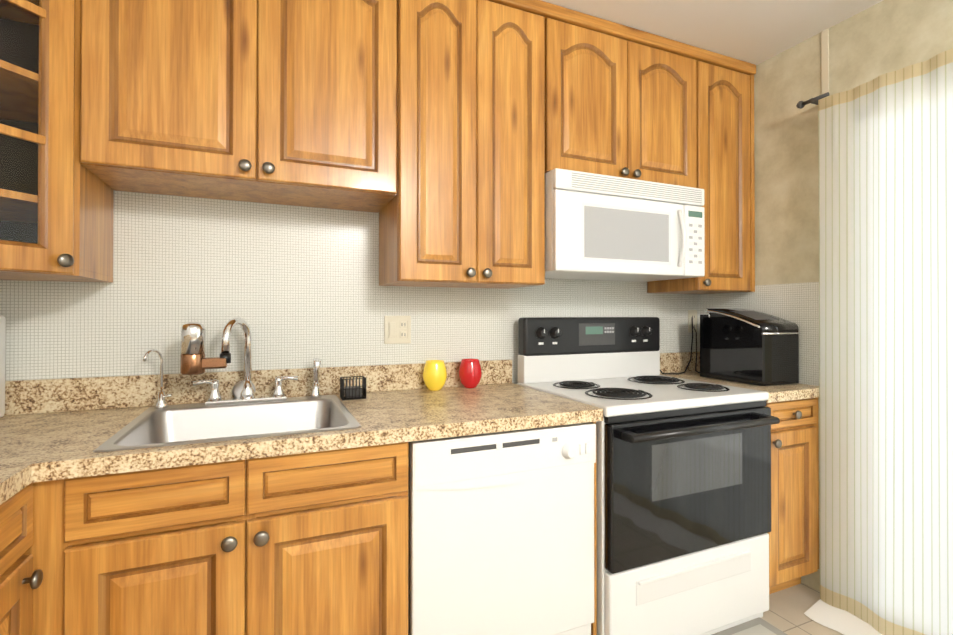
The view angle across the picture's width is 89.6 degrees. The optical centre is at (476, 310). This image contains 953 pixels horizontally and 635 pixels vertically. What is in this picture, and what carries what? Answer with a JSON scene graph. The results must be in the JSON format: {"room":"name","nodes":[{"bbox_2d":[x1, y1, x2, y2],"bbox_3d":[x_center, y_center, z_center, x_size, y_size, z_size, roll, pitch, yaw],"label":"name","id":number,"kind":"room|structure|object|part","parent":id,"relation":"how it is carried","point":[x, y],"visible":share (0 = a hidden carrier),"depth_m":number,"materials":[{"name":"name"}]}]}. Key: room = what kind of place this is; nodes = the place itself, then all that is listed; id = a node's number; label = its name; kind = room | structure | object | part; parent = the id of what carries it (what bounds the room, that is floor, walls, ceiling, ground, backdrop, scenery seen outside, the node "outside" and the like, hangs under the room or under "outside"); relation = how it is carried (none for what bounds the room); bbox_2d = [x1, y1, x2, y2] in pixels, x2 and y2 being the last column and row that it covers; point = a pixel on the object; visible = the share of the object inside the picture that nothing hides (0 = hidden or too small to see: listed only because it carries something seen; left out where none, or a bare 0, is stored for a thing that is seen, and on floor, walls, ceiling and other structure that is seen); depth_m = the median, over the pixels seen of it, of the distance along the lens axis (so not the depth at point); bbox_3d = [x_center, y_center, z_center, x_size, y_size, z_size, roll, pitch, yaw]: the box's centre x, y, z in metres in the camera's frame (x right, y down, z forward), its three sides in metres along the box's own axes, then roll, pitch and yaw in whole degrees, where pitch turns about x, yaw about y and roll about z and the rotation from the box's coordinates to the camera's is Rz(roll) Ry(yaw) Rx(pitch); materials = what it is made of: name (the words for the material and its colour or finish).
{"room":"kitchen","nodes":[
{"label":"kitchen","id":0,"kind":"room"},
{"bbox_2d":[541,0,882,64],"bbox_3d":[0.445,-1.232,0.300,3.400,0.100,3.800,0,0,-23],"label":"ceiling","id":1,"kind":"structure","parent":0,"point":[756,32],"depth_m":1.93,"materials":[{"name":"white paint"}]},
{"bbox_2d":[761,583,864,634],"bbox_3d":[0.445,1.218,0.284,3.400,0.100,3.800,0,0,-23],"label":"floor","id":2,"kind":"structure","parent":0,"point":[789,607],"depth_m":1.87,"materials":[{"name":"tile"}]},
{"bbox_2d":[0,483,42,634],"bbox_3d":[-0.976,0.781,0.375,0.656,0.875,1.088,0,0,-23],"label":"base cabinet","id":3,"kind":"object","parent":2,"relation":"on","point":[20,580],"visible":0.98,"depth_m":0.93,"materials":[{"name":"brown wood"}]},
{"bbox_2d":[23,478,70,634],"bbox_3d":[-1.296,0.787,1.149,0.682,0.876,0.624,0,0,-23],"label":"base cabinet","id":4,"kind":"object","parent":2,"relation":"on","point":[50,550],"depth_m":1.00,"materials":[{"name":"brown wood"}]},
{"bbox_2d":[0,400,59,504],"bbox_3d":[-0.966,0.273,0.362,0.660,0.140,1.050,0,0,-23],"label":"countertop","id":5,"kind":"structure","parent":4,"relation":"on","point":[27,431],"depth_m":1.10,"materials":[{"name":"stone"}]},
{"bbox_2d":[5,376,115,403],"bbox_3d":[-1.299,0.278,1.133,0.660,0.140,0.510,0,0,-23],"label":"countertop","id":6,"kind":"structure","parent":4,"relation":"on","point":[62,388],"depth_m":1.47,"materials":[{"name":"stone"}]},
{"bbox_2d":[12,360,602,479],"bbox_3d":[-0.663,0.280,1.415,2.051,0.140,0.644,0,0,-23],"label":"countertop","id":7,"kind":"structure","parent":4,"relation":"on","point":[57,429],"depth_m":1.49,"materials":[{"name":"stone"}]},
{"bbox_2d":[0,315,5,417],"bbox_3d":[-1.415,0.145,1.291,0.158,0.331,0.190,0,0,-23],"label":"canister","id":8,"kind":"object","parent":7,"relation":"on","point":[2,359],"visible":0.97,"depth_m":1.39,"materials":[{"name":"white"}]},
{"bbox_2d":[93,317,361,451],"bbox_3d":[-0.681,0.256,1.414,0.584,0.474,0.564,0,0,-23],"label":"sink","id":9,"kind":"object","parent":7,"relation":"in","point":[245,413],"visible":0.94,"depth_m":1.55,"materials":[{"name":"silver metal"}]},
{"bbox_2d":[143,317,321,408],"bbox_3d":[-0.780,0.164,1.576,0.528,0.289,0.190,0,0,-23],"label":"faucet","id":10,"kind":"object","parent":7,"relation":"on","point":[193,361],"depth_m":1.57,"materials":[{"name":"silver metal"}]},
{"bbox_2d":[340,376,365,399],"bbox_3d":[-0.443,0.276,1.721,0.083,0.074,0.063,0,0,-23],"label":"basket","id":11,"kind":"object","parent":7,"relation":"on","point":[350,392],"visible":1,"depth_m":1.70,"materials":[{"name":"black plastic"}]},
{"bbox_2d":[423,360,446,390],"bbox_3d":[-0.165,0.257,1.906,0.096,0.116,0.096,0,0,-23],"label":"glass candle","id":12,"kind":"object","parent":7,"relation":"on","point":[434,375],"visible":1,"depth_m":1.87,"materials":[{"name":"yellow glass"}]},
{"bbox_2d":[459,359,481,387],"bbox_3d":[-0.026,0.257,1.966,0.096,0.116,0.096,0,0,-23],"label":"glass candle","id":13,"kind":"object","parent":7,"relation":"on","point":[470,373],"visible":0.98,"depth_m":1.93,"materials":[{"name":"red glass"}]},
{"bbox_2d":[71,458,262,634],"bbox_3d":[-0.852,0.788,1.341,0.436,0.876,0.624,0,0,-23],"label":"base cabinet","id":14,"kind":"object","parent":2,"relation":"on","point":[174,550],"depth_m":1.08,"materials":[{"name":"brown wood"}]},
{"bbox_2d":[263,442,408,634],"bbox_3d":[-0.494,0.789,1.495,0.420,0.876,0.624,0,0,-23],"label":"base cabinet","id":15,"kind":"object","parent":2,"relation":"on","point":[313,543],"depth_m":1.22,"materials":[{"name":"brown wood"}]},
{"bbox_2d":[408,422,595,634],"bbox_3d":[-0.010,0.768,1.676,0.602,0.816,0.629,0,0,-23],"label":"dishwasher","id":16,"kind":"object","parent":2,"relation":"on","point":[500,533],"visible":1,"depth_m":1.40,"materials":[{"name":"white metal"}]},
{"bbox_2d":[591,422,596,634],"bbox_3d":[0.264,0.791,1.833,0.014,0.875,0.606,0,0,-23],"label":"cabinet filler","id":17,"kind":"object","parent":2,"relation":"on","point":[594,628],"visible":0.08,"depth_m":1.55,"materials":[{"name":"brown wood"}]},
{"bbox_2d":[517,317,779,634],"bbox_3d":[0.658,0.602,1.920,0.766,1.150,0.682,0,0,-23],"label":"stove","id":18,"kind":"object","parent":2,"relation":"on","point":[683,471],"visible":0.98,"depth_m":1.68,"materials":[{"name":"white metal"}]},
{"bbox_2d":[712,617,786,634],"bbox_3d":[0.839,1.171,1.466,0.740,0.010,0.498,0,0,-23],"label":"rug","id":19,"kind":"object","parent":2,"relation":"on","point":[758,626],"visible":1,"depth_m":1.76,"materials":[{"name":"beige fabric"}]},
{"bbox_2d":[765,398,818,593],"bbox_3d":[1.163,0.794,2.196,0.352,0.875,0.652,0,0,-23],"label":"base cabinet","id":20,"kind":"object","parent":2,"relation":"on","point":[793,546],"visible":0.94,"depth_m":1.92,"materials":[{"name":"brown wood"}]},
{"bbox_2d":[660,352,818,402],"bbox_3d":[1.155,0.285,2.202,0.365,0.140,0.639,0,0,-23],"label":"countertop","id":21,"kind":"structure","parent":20,"relation":"on","point":[677,362],"depth_m":2.15,"materials":[{"name":"stone"}]},
{"bbox_2d":[700,308,799,385],"bbox_3d":[1.230,0.152,2.180,0.228,0.329,0.336,0,0,-20],"label":"ice maker","id":22,"kind":"object","parent":21,"relation":"on","point":[747,346],"visible":0.96,"depth_m":2.07,"materials":[{"name":"black plastic"},{"name":"chrome trim"}]},
{"bbox_2d":[754,0,952,591],"bbox_3d":[1.960,0.023,0.946,0.100,2.400,3.600,0,0,-23],"label":"wall","id":23,"kind":"structure","parent":0,"point":[876,40],"depth_m":2.07,"materials":[{"name":"beige paint"}]},
{"bbox_2d":[487,0,755,74],"bbox_3d":[-0.071,-1.149,1.685,3.034,0.045,0.635,0,0,-23],"label":"crown molding","id":24,"kind":"structure","parent":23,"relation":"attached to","point":[569,16],"depth_m":1.97,"materials":[{"name":"brown wood"}]},
{"bbox_2d":[700,282,818,385],"bbox_3d":[1.338,0.116,2.255,0.004,0.472,0.699,0,0,-23],"label":"wall tiles","id":25,"kind":"structure","parent":23,"relation":"attached to","point":[797,304],"depth_m":2.11,"materials":[{"name":"tile"}]},
{"bbox_2d":[821,28,828,98],"bbox_3d":[1.691,-0.650,1.439,0.006,1.048,1.238,0,0,-23],"label":"trim","id":26,"kind":"structure","parent":23,"relation":"attached to","point":[825,61],"depth_m":1.99,"materials":[{"name":"beige wood"}]},
{"bbox_2d":[796,48,952,634],"bbox_3d":[1.735,0.142,0.997,0.270,2.053,2.174,0,0,-23],"label":"sheer curtain","id":27,"kind":"object","parent":23,"relation":"hanging from","point":[885,143],"visible":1,"depth_m":1.71,"materials":[{"name":"white fabric"}]},
{"bbox_3d":[1.407,-0.862,1.979,0.100,0.030,0.124,0,0,-23],"label":"rod","id":28,"kind":"part","parent":27,"relation":"part of","materials":[{"name":"grey metal"}]},
{"bbox_3d":[-0.288,0.030,1.990,3.400,2.400,0.100,0,0,-23],"label":"wall","id":29,"kind":"structure","parent":0,"visible":0},
{"bbox_2d":[0,0,113,282],"bbox_3d":[-1.329,-0.611,1.151,0.615,1.036,0.612,0,0,-23],"label":"upper cabinet","id":30,"kind":"object","parent":29,"relation":"attached to","point":[56,207],"visible":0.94,"depth_m":1.24,"materials":[{"name":"brown wood"}]},
{"bbox_2d":[80,0,396,212],"bbox_3d":[-0.711,-0.758,1.563,0.853,0.737,0.348,0,0,-23],"label":"upper cabinet","id":31,"kind":"object","parent":29,"relation":"attached to","point":[288,102],"visible":1,"depth_m":1.43,"materials":[{"name":"brown wood"}]},
{"bbox_2d":[0,191,699,383],"bbox_3d":[-0.268,-0.161,1.944,3.200,1.020,0.004,0,0,-23],"label":"wall tile","id":32,"kind":"structure","parent":29,"relation":"attached to","point":[295,287],"depth_m":1.73,"materials":[{"name":"tile"}]},
{"bbox_2d":[384,316,410,343],"bbox_3d":[-0.314,0.075,1.914,0.108,0.112,0.010,0,0,-23],"label":"outlet","id":33,"kind":"object","parent":32,"relation":"attached to","point":[397,329],"visible":1,"depth_m":1.91,"materials":[{"name":"beige plastic"}]},
{"bbox_2d":[660,310,699,374],"bbox_3d":[1.056,0.156,2.409,0.344,0.322,0.186,0,0,-23],"label":"electrical outlet plate","id":34,"kind":"object","parent":32,"relation":"attached to","point":[692,321],"visible":0.83,"depth_m":2.53,"materials":[{"name":"beige plastic"}]},
{"bbox_2d":[379,0,544,288],"bbox_3d":[-0.054,-0.612,1.845,0.569,1.025,0.348,0,0,-23],"label":"upper cabinet","id":35,"kind":"object","parent":29,"relation":"attached to","point":[464,207],"visible":1,"depth_m":1.70,"materials":[{"name":"brown wood"}]},
{"bbox_2d":[545,18,696,187],"bbox_3d":[0.569,-0.827,2.116,0.782,0.591,0.348,0,0,-23],"label":"upper cabinet","id":36,"kind":"object","parent":29,"relation":"attached to","point":[618,107],"visible":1,"depth_m":1.96,"materials":[{"name":"brown wood"}]},
{"bbox_2d":[545,168,704,281],"bbox_3d":[0.573,-0.337,2.077,0.756,0.380,0.417,0,0,-23],"label":"microwave","id":37,"kind":"object","parent":29,"relation":"attached to","point":[599,227],"visible":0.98,"depth_m":1.90,"materials":[{"name":"white plastic"}]},
{"bbox_2d":[647,61,754,293],"bbox_3d":[1.099,-0.606,2.343,0.363,1.030,0.348,0,0,-23],"label":"upper cabinet","id":38,"kind":"object","parent":29,"relation":"attached to","point":[725,140],"visible":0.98,"depth_m":2.21,"materials":[{"name":"brown wood"}]}
]}

